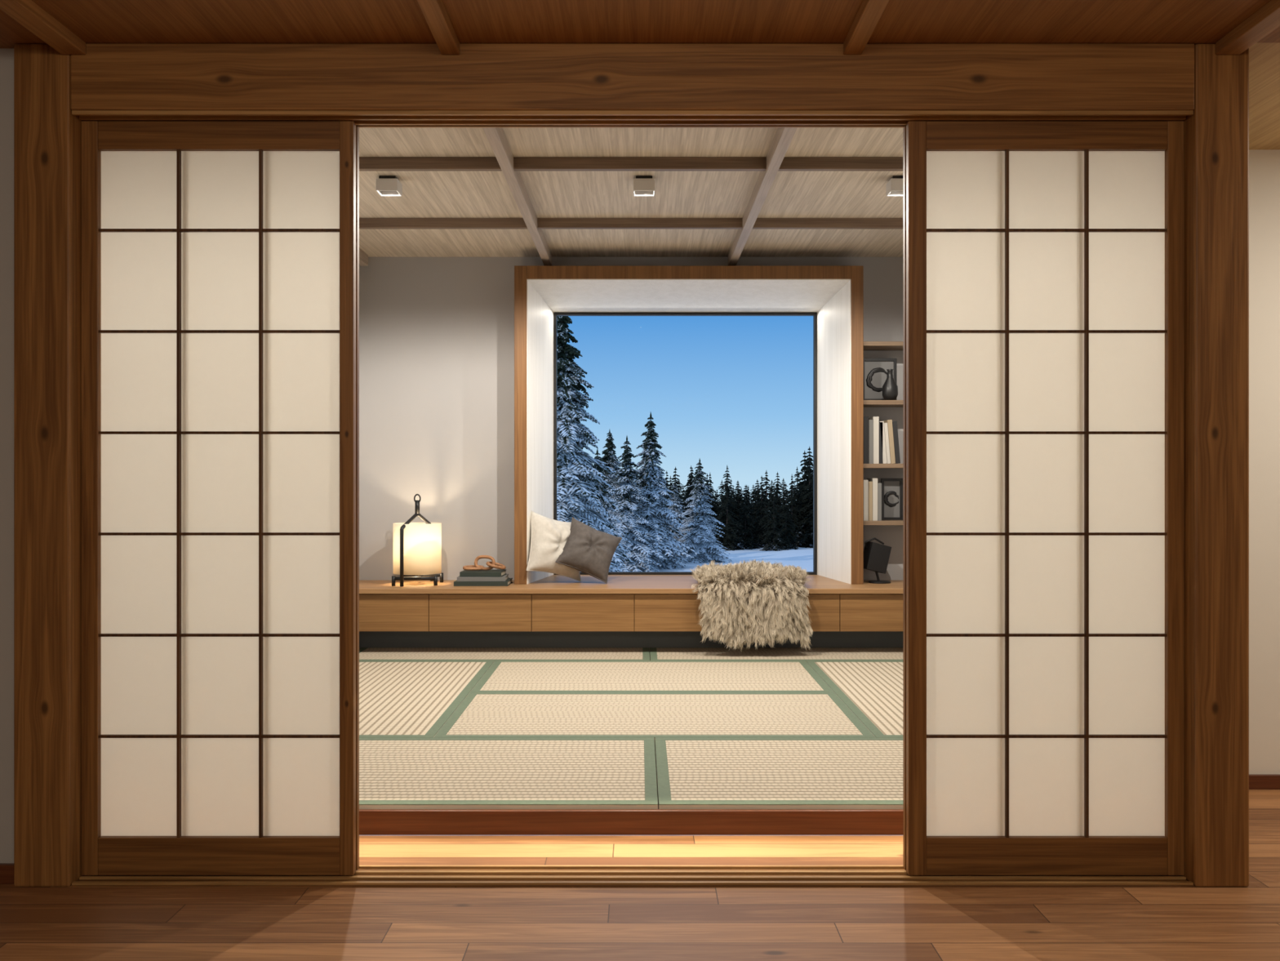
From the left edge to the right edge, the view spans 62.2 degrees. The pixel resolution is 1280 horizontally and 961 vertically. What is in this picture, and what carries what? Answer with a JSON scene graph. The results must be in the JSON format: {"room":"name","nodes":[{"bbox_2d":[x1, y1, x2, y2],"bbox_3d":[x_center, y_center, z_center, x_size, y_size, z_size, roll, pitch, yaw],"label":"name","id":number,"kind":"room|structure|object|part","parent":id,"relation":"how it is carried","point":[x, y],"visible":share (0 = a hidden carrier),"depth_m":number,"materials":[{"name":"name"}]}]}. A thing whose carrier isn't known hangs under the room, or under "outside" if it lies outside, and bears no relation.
{"room":"traditional dwelling","nodes":[
{"label":"traditional dwelling","id":0,"kind":"room"},
{"bbox_2d":[0,48,13,862],"bbox_3d":[-2.888,-0.043,3.090,2.225,2.387,0.100,0,0,0],"label":"wall","id":1,"kind":"structure","parent":0,"point":[6,55],"depth_m":3.04,"materials":[{"name":"grey paint"}]},
{"bbox_2d":[0,862,13,884],"bbox_3d":[-2.888,1.123,3.031,2.225,0.055,0.018,0,0,0],"label":"baseboard","id":2,"kind":"structure","parent":1,"relation":"attached to","point":[6,869],"depth_m":3.02,"materials":[{"name":"brown wood"}]},
{"bbox_2d":[359,257,902,648],"bbox_3d":[0.000,-0.160,7.215,4.000,2.620,0.470,0,0,0],"label":"wall","id":3,"kind":"structure","parent":0,"point":[437,334],"depth_m":6.98,"materials":[{"name":"grey paint"}]},
{"bbox_2d":[554,312,817,574],"bbox_3d":[0.316,-0.256,7.397,1.827,1.822,0.045,0,0,0],"label":"window","id":4,"kind":"structure","parent":3,"relation":"in","point":[814,314],"depth_m":7.37,"materials":[{"name":"black metal"}]},
{"bbox_2d":[526,279,851,583],"bbox_3d":[0.309,-0.309,7.056,2.051,1.928,0.688,0,0,0],"label":"splayed reveal","id":5,"kind":"object","parent":3,"relation":"attached to","point":[831,299],"visible":1,"depth_m":7.02,"materials":[{"name":"white paint"}]},
{"bbox_2d":[514,266,863,584],"bbox_3d":[0.308,-0.350,6.840,2.205,2.011,0.280,0,0,0],"label":"surround","id":6,"kind":"object","parent":3,"relation":"attached to","point":[522,273],"visible":0.79,"depth_m":6.70,"materials":[{"name":"brown wood"}]},
{"bbox_2d":[863,341,902,524],"bbox_3d":[1.655,-0.299,6.855,0.489,1.166,0.250,0,0,0],"label":"wall shelf unit","id":7,"kind":"object","parent":3,"relation":"attached to","point":[868,345],"visible":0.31,"depth_m":6.73,"materials":[{"name":"brown wood"}]},
{"bbox_2d":[863,478,881,520],"bbox_3d":[1.482,0.121,6.845,0.114,0.270,0.170,0,0,0],"label":"books","id":8,"kind":"object","parent":7,"relation":"in","point":[872,489],"visible":0.9,"depth_m":6.76,"materials":[{"name":"beige paper"}]},
{"bbox_2d":[863,358,897,399],"bbox_3d":[1.548,-0.650,6.870,0.225,0.280,0.022,0,0,0],"label":"framed picture","id":9,"kind":"object","parent":7,"relation":"on","point":[875,371],"visible":0.68,"depth_m":6.87,"materials":[{"name":"black metal"}]},
{"bbox_2d":[863,416,900,463],"bbox_3d":[1.542,-0.257,6.845,0.234,0.300,0.170,0,0,0],"label":"books","id":10,"kind":"object","parent":7,"relation":"in","point":[881,439],"visible":0.93,"depth_m":6.76,"materials":[{"name":"beige paper"}]},
{"bbox_2d":[882,368,897,399],"bbox_3d":[1.600,-0.610,6.790,0.100,0.200,0.100,0,0,0],"label":"vase","id":11,"kind":"object","parent":7,"relation":"on","point":[890,388],"visible":0.96,"depth_m":6.76,"materials":[{"name":"ceramic"}]},
{"bbox_2d":[880,478,902,519],"bbox_3d":[1.630,0.121,6.870,0.140,0.270,0.022,0,0,0],"label":"framed picture","id":12,"kind":"object","parent":7,"relation":"on","point":[891,488],"visible":0.94,"depth_m":6.87,"materials":[{"name":"white paper"}]},
{"bbox_2d":[884,480,899,517],"bbox_3d":[1.626,0.121,6.870,0.111,0.234,0.022,0,0,0],"label":"artwork","id":13,"kind":"object","parent":12,"relation":"attached to","point":[891,488],"depth_m":6.87,"materials":[{"name":"paper"}]},
{"bbox_2d":[359,128,902,257],"bbox_3d":[0.000,-1.520,5.225,4.000,0.100,4.450,0,0,0],"label":"ceiling","id":14,"kind":"structure","parent":0,"point":[425,194],"depth_m":5.44,"materials":[{"name":"brown wood"}]},
{"bbox_2d":[375,175,402,195],"bbox_3d":[-1.220,-1.433,5.160,0.104,0.075,0.104,0,0,0],"label":"ceiling spotlight","id":15,"kind":"object","parent":14,"relation":"attached to","point":[386,185],"depth_m":5.11,"materials":[{"name":"beige metal"}]},
{"bbox_2d":[359,128,796,266],"bbox_3d":[0.000,-1.435,5.070,3.652,0.070,3.720,0,0,0],"label":"ceiling beams long","id":16,"kind":"structure","parent":14,"relation":"attached to","point":[496,138],"depth_m":5.16,"materials":[{"name":"wood"}]},
{"bbox_2d":[633,175,654,195],"bbox_3d":[0.020,-1.433,5.160,0.104,0.075,0.104,0,0,0],"label":"ceiling spotlight","id":17,"kind":"object","parent":14,"relation":"attached to","point":[643,185],"depth_m":5.11,"materials":[{"name":"beige metal"}]},
{"bbox_2d":[885,175,902,195],"bbox_3d":[1.260,-1.433,5.160,0.104,0.075,0.104,0,0,0],"label":"ceiling spotlight","id":18,"kind":"object","parent":14,"relation":"attached to","point":[894,187],"depth_m":5.12,"materials":[{"name":"beige metal"}]},
{"bbox_2d":[359,156,902,229],"bbox_3d":[0.000,-1.443,4.840,3.800,0.055,2.276,0,0,0],"label":"ceiling beams","id":19,"kind":"structure","parent":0,"point":[366,163],"depth_m":4.84,"materials":[{"name":"brown wood"}]},
{"bbox_2d":[359,808,902,835],"bbox_3d":[0.000,1.110,3.449,3.800,0.080,0.018,0,0,0],"label":"fascia","id":20,"kind":"object","parent":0,"point":[371,821],"depth_m":3.44,"materials":[{"name":"brown wood"}]},
{"bbox_2d":[0,789,1279,960],"bbox_3d":[0.000,1.190,0.550,8.000,0.080,7.100,0,0,0],"label":"floor","id":21,"kind":"structure","parent":0,"point":[37,923],"depth_m":2.81,"materials":[{"name":"brown wood"}]},
{"bbox_2d":[13,44,84,886],"bbox_3d":[-1.692,-0.043,3.080,0.159,2.386,0.160,0,0,0],"label":"post","id":22,"kind":"object","parent":21,"relation":"on","point":[47,136],"visible":0.68,"depth_m":3.00,"materials":[{"name":"brown wood"}]},
{"bbox_2d":[71,44,1194,110],"bbox_3d":[-0.021,-1.142,3.081,3.180,0.188,0.162,0,0,0],"label":"header beam","id":23,"kind":"structure","parent":22,"relation":"attached to","point":[108,77],"depth_m":3.00,"materials":[{"name":"brown wood"}]},
{"bbox_2d":[71,110,1193,128],"bbox_3d":[-0.021,-1.042,3.064,3.178,0.011,0.116,0,0,0],"label":"track","id":24,"kind":"object","parent":23,"relation":"attached to","point":[362,118],"visible":0.7,"depth_m":3.05,"materials":[{"name":"brown wood"}]},
{"bbox_2d":[71,864,1193,886],"bbox_3d":[-0.021,1.145,3.078,3.178,0.011,0.145,0,0,0],"label":"track","id":25,"kind":"object","parent":21,"relation":"on","point":[366,875],"visible":0.66,"depth_m":3.05,"materials":[{"name":"brown wood"}]},
{"bbox_2d":[81,120,359,875],"bbox_3d":[-1.218,0.051,3.090,0.785,2.174,0.064,0,0,0],"label":"screen","id":26,"kind":"object","parent":25,"relation":"on","point":[220,260],"visible":1,"depth_m":3.08,"materials":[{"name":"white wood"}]},
{"bbox_2d":[902,120,1184,875],"bbox_3d":[1.171,0.051,3.090,0.795,2.174,0.064,0,0,0],"label":"screen","id":27,"kind":"object","parent":25,"relation":"on","point":[1043,262],"visible":1,"depth_m":3.08,"materials":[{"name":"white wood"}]},
{"bbox_2d":[1181,44,1248,886],"bbox_3d":[1.647,-0.043,3.080,0.153,2.386,0.160,0,0,0],"label":"post","id":28,"kind":"object","parent":21,"relation":"on","point":[1216,135],"visible":0.66,"depth_m":3.00,"materials":[{"name":"brown wood"}]},
{"bbox_2d":[0,0,1279,48],"bbox_3d":[0.000,-1.277,0.082,8.000,0.080,6.164,0,0,0],"label":"ceiling","id":29,"kind":"structure","parent":0,"point":[1194,22],"depth_m":2.86,"materials":[{"name":"brown wood"}]},
{"bbox_2d":[0,0,85,54],"bbox_3d":[-1.600,-1.220,-0.001,0.070,0.035,5.999,0,0,0],"label":"ceiling beam","id":30,"kind":"structure","parent":29,"relation":"attached to","point":[27,13],"depth_m":2.82,"materials":[{"name":"brown wood"}]},
{"bbox_2d":[416,0,459,54],"bbox_3d":[-0.535,-1.220,-0.001,0.052,0.035,5.999,0,0,0],"label":"ceiling beam","id":31,"kind":"structure","parent":29,"relation":"attached to","point":[434,12],"depth_m":2.81,"materials":[{"name":"brown wood"}]},
{"bbox_2d":[843,0,889,54],"bbox_3d":[0.600,-1.220,-0.001,0.052,0.035,5.999,0,0,0],"label":"ceiling beam","id":32,"kind":"structure","parent":29,"relation":"attached to","point":[869,13],"depth_m":2.81,"materials":[{"name":"brown wood"}]},
{"bbox_2d":[1215,0,1279,54],"bbox_3d":[1.660,-1.220,-0.001,0.070,0.035,5.999,0,0,0],"label":"ceiling beam","id":33,"kind":"structure","parent":29,"relation":"attached to","point":[1266,20],"depth_m":2.86,"materials":[{"name":"brown wood"}]},
{"bbox_2d":[1248,149,1279,773],"bbox_3d":[2.980,-0.043,4.020,2.040,2.387,0.100,0,0,0],"label":"wall","id":34,"kind":"structure","parent":0,"point":[1264,164],"depth_m":3.97,"materials":[{"name":"beige paint"}]},
{"bbox_2d":[1248,773,1279,789],"bbox_3d":[2.980,1.124,3.960,2.040,0.052,0.020,0,0,0],"label":"baseboard","id":35,"kind":"structure","parent":34,"relation":"attached to","point":[1256,781],"depth_m":3.95,"materials":[{"name":"brown wood"}]},
{"bbox_2d":[1248,42,1279,149],"bbox_3d":[2.862,-1.277,3.550,2.275,0.080,1.100,0,0,0],"label":"ceiling","id":36,"kind":"structure","parent":0,"point":[1264,57],"depth_m":3.41,"materials":[{"name":"brown wood"}]},
{"bbox_3d":[0.000,1.128,5.219,3.800,0.045,3.522,0,0,0],"label":"platform","id":37,"kind":"object","parent":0,"visible":0},
{"bbox_2d":[359,660,494,737],"bbox_3d":[-1.305,1.080,5.290,0.907,0.050,1.857,0,0,0],"label":"mat","id":38,"kind":"object","parent":37,"relation":"on","point":[397,698],"visible":0.48,"depth_m":5.26,"materials":[{"name":"beige wicker"}]},
{"bbox_2d":[359,647,649,660],"bbox_3d":[-0.850,1.080,6.595,1.817,0.050,0.747,0,0,0],"label":"mat","id":39,"kind":"object","parent":37,"relation":"on","point":[365,653],"visible":0.35,"depth_m":6.45,"materials":[{"name":"beige wicker"}]},
{"bbox_2d":[359,737,657,808],"bbox_3d":[-0.850,1.080,3.910,1.817,0.050,0.897,0,0,0],"label":"mat","id":40,"kind":"object","parent":37,"relation":"on","point":[395,772],"visible":0.52,"depth_m":3.81,"materials":[{"name":"beige wicker"}]},
{"bbox_2d":[359,574,902,647],"bbox_3d":[0.000,0.855,6.905,3.800,0.400,0.950,0,0,0],"label":"base cabinet","id":41,"kind":"object","parent":37,"relation":"on","point":[553,611],"visible":0.57,"depth_m":6.46,"materials":[{"name":"brown wood"}]},
{"bbox_2d":[391,493,443,586],"bbox_3d":[-1.410,0.369,6.720,0.300,0.570,0.347,0,0,0],"label":"table lamp","id":42,"kind":"object","parent":41,"relation":"on","point":[416,546],"visible":1,"depth_m":6.60,"materials":[{"name":"paper"}]},
{"bbox_3d":[-1.410,0.369,6.720,0.041,0.570,0.369,0,0,23],"label":"handle frame","id":43,"kind":"part","parent":42,"relation":"part of","materials":[{"name":"black metal"}]},
{"bbox_3d":[-1.410,0.427,6.720,0.300,0.315,0.300,0,0,0],"label":"lamp shade","id":44,"kind":"part","parent":42,"relation":"part of","materials":[{"name":"paper"}]},
{"bbox_2d":[453,568,512,586],"bbox_3d":[-0.988,0.613,6.705,0.335,0.085,0.250,0,0,0],"label":"stacked books","id":45,"kind":"object","parent":41,"relation":"on","point":[493,577],"visible":0.98,"depth_m":6.59,"materials":[{"name":"green paper"}]},
{"bbox_2d":[462,555,506,570],"bbox_3d":[-0.983,0.519,6.704,0.271,0.095,0.101,0,0,-5],"label":"knot","id":46,"kind":"object","parent":45,"relation":"on","point":[493,564],"visible":1,"depth_m":6.69,"materials":[{"name":"brown wood"}]},
{"bbox_2d":[526,510,581,581],"bbox_3d":[-0.545,0.421,6.830,0.470,0.466,0.226,0,0,-29],"label":"cushion","id":47,"kind":"object","parent":41,"relation":"on","point":[548,536],"visible":0.78,"depth_m":6.74,"materials":[{"name":"fabric"}]},
{"bbox_2d":[555,516,622,582],"bbox_3d":[-0.325,0.445,6.810,0.422,0.418,0.257,0,0,-1],"label":"cushion","id":48,"kind":"object","parent":41,"relation":"on","point":[588,550],"visible":1,"depth_m":6.73,"materials":[{"name":"grey fabric"}]},
{"bbox_2d":[690,559,813,651],"bbox_3d":[0.686,0.763,6.624,0.777,0.547,0.747,0,0,0],"label":"sheepskin throw","id":49,"kind":"object","parent":41,"relation":"on","point":[748,602],"visible":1,"depth_m":6.34,"materials":[{"name":"fur"}]},
{"bbox_2d":[863,537,891,583],"bbox_3d":[1.511,0.510,6.800,0.196,0.291,0.140,0,0,0],"label":"sculpture","id":50,"kind":"object","parent":41,"relation":"on","point":[876,555],"visible":0.98,"depth_m":6.76,"materials":[{"name":"metal"}]},
{"bbox_2d":[470,660,834,692],"bbox_3d":[0.060,1.080,5.755,1.817,0.050,0.927,0,0,0],"label":"mat","id":51,"kind":"object","parent":37,"relation":"on","point":[503,676],"visible":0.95,"depth_m":5.75,"materials":[{"name":"beige wicker"}]},
{"bbox_2d":[434,692,875,737],"bbox_3d":[0.060,1.080,4.825,1.817,0.050,0.927,0,0,0],"label":"mat","id":52,"kind":"object","parent":37,"relation":"on","point":[480,714],"visible":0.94,"depth_m":4.78,"materials":[{"name":"beige wicker"}]},
{"bbox_2d":[648,647,902,660],"bbox_3d":[0.970,1.080,6.595,1.817,0.050,0.747,0,0,0],"label":"mat","id":53,"kind":"object","parent":37,"relation":"on","point":[655,653],"visible":0.27,"depth_m":6.45,"materials":[{"name":"beige wicker"}]},
{"bbox_2d":[654,737,902,808],"bbox_3d":[0.970,1.080,3.910,1.817,0.050,0.897,0,0,0],"label":"mat","id":54,"kind":"object","parent":37,"relation":"on","point":[692,772],"visible":0.41,"depth_m":3.85,"materials":[{"name":"beige wicker"}]},
{"bbox_2d":[805,660,902,737],"bbox_3d":[1.425,1.080,5.290,0.907,0.050,1.857,0,0,0],"label":"mat","id":55,"kind":"object","parent":37,"relation":"on","point":[873,690],"visible":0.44,"depth_m":5.38,"materials":[{"name":"beige wicker"}]},
{"label":"outside","id":56,"kind":"structure","parent":0,"visible":0},
{"bbox_2d":[653,542,813,571],"bbox_3d":[0.000,4.771,79.500,120.000,1.144,141.000,0,0,0],"label":"snowy ground","id":57,"kind":"structure","parent":56,"point":[802,557],"depth_m":69.62,"materials":[{"name":"white snow"}]},
{"bbox_2d":[556,315,631,571],"bbox_3d":[-2.464,0.136,33.919,6.067,12.460,6.168,0,0,-40],"label":"spruce","id":58,"kind":"object","parent":57,"relation":"on","point":[575,500],"visible":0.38,"depth_m":33.47,"materials":[{"name":"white plant"}]},
{"bbox_2d":[600,430,621,511],"bbox_3d":[-1.907,1.383,66.071,4.987,9.265,5.069,0,0,-31],"label":"spruce","id":59,"kind":"object","parent":57,"relation":"on","point":[611,461],"visible":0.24,"depth_m":65.69,"materials":[{"name":"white plant"}]},
{"bbox_2d":[590,448,635,571],"bbox_3d":[-2.068,2.063,51.946,4.159,7.327,4.222,0,0,-29],"label":"spruce","id":60,"kind":"object","parent":57,"relation":"on","point":[611,517],"visible":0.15,"depth_m":51.65,"materials":[{"name":"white plant"}]},
{"bbox_2d":[606,436,666,571],"bbox_3d":[-0.674,1.651,58.205,4.740,8.299,4.776,0,0,13],"label":"spruce","id":61,"kind":"object","parent":57,"relation":"on","point":[628,492],"visible":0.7,"depth_m":57.40,"materials":[{"name":"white plant"}]},
{"bbox_2d":[632,412,697,571],"bbox_3d":[0.576,1.030,60.064,5.155,9.906,5.232,0,0,-37],"label":"spruce","id":62,"kind":"object","parent":57,"relation":"on","point":[651,478],"visible":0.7,"depth_m":59.37,"materials":[{"name":"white plant"}]},
{"bbox_2d":[662,481,688,555],"bbox_3d":[2.189,2.808,66.009,3.804,5.616,3.742,0,0,-18],"label":"spruce","id":63,"kind":"object","parent":57,"relation":"on","point":[675,499],"visible":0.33,"depth_m":65.69,"materials":[{"name":"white plant"}]},
{"bbox_2d":[586,446,813,551],"bbox_3d":[10.760,1.344,90.122,61.011,8.586,31.227,0,0,0],"label":"forest","id":64,"kind":"object","parent":57,"relation":"on","point":[775,522],"visible":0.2,"depth_m":79.65,"materials":[{"name":"green plant"}]},
{"bbox_2d":[673,458,732,563],"bbox_3d":[3.763,2.151,63.925,4.240,7.059,4.208,0,0,26],"label":"spruce","id":65,"kind":"object","parent":57,"relation":"on","point":[699,535],"visible":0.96,"depth_m":63.47,"materials":[{"name":"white plant"}]}
]}

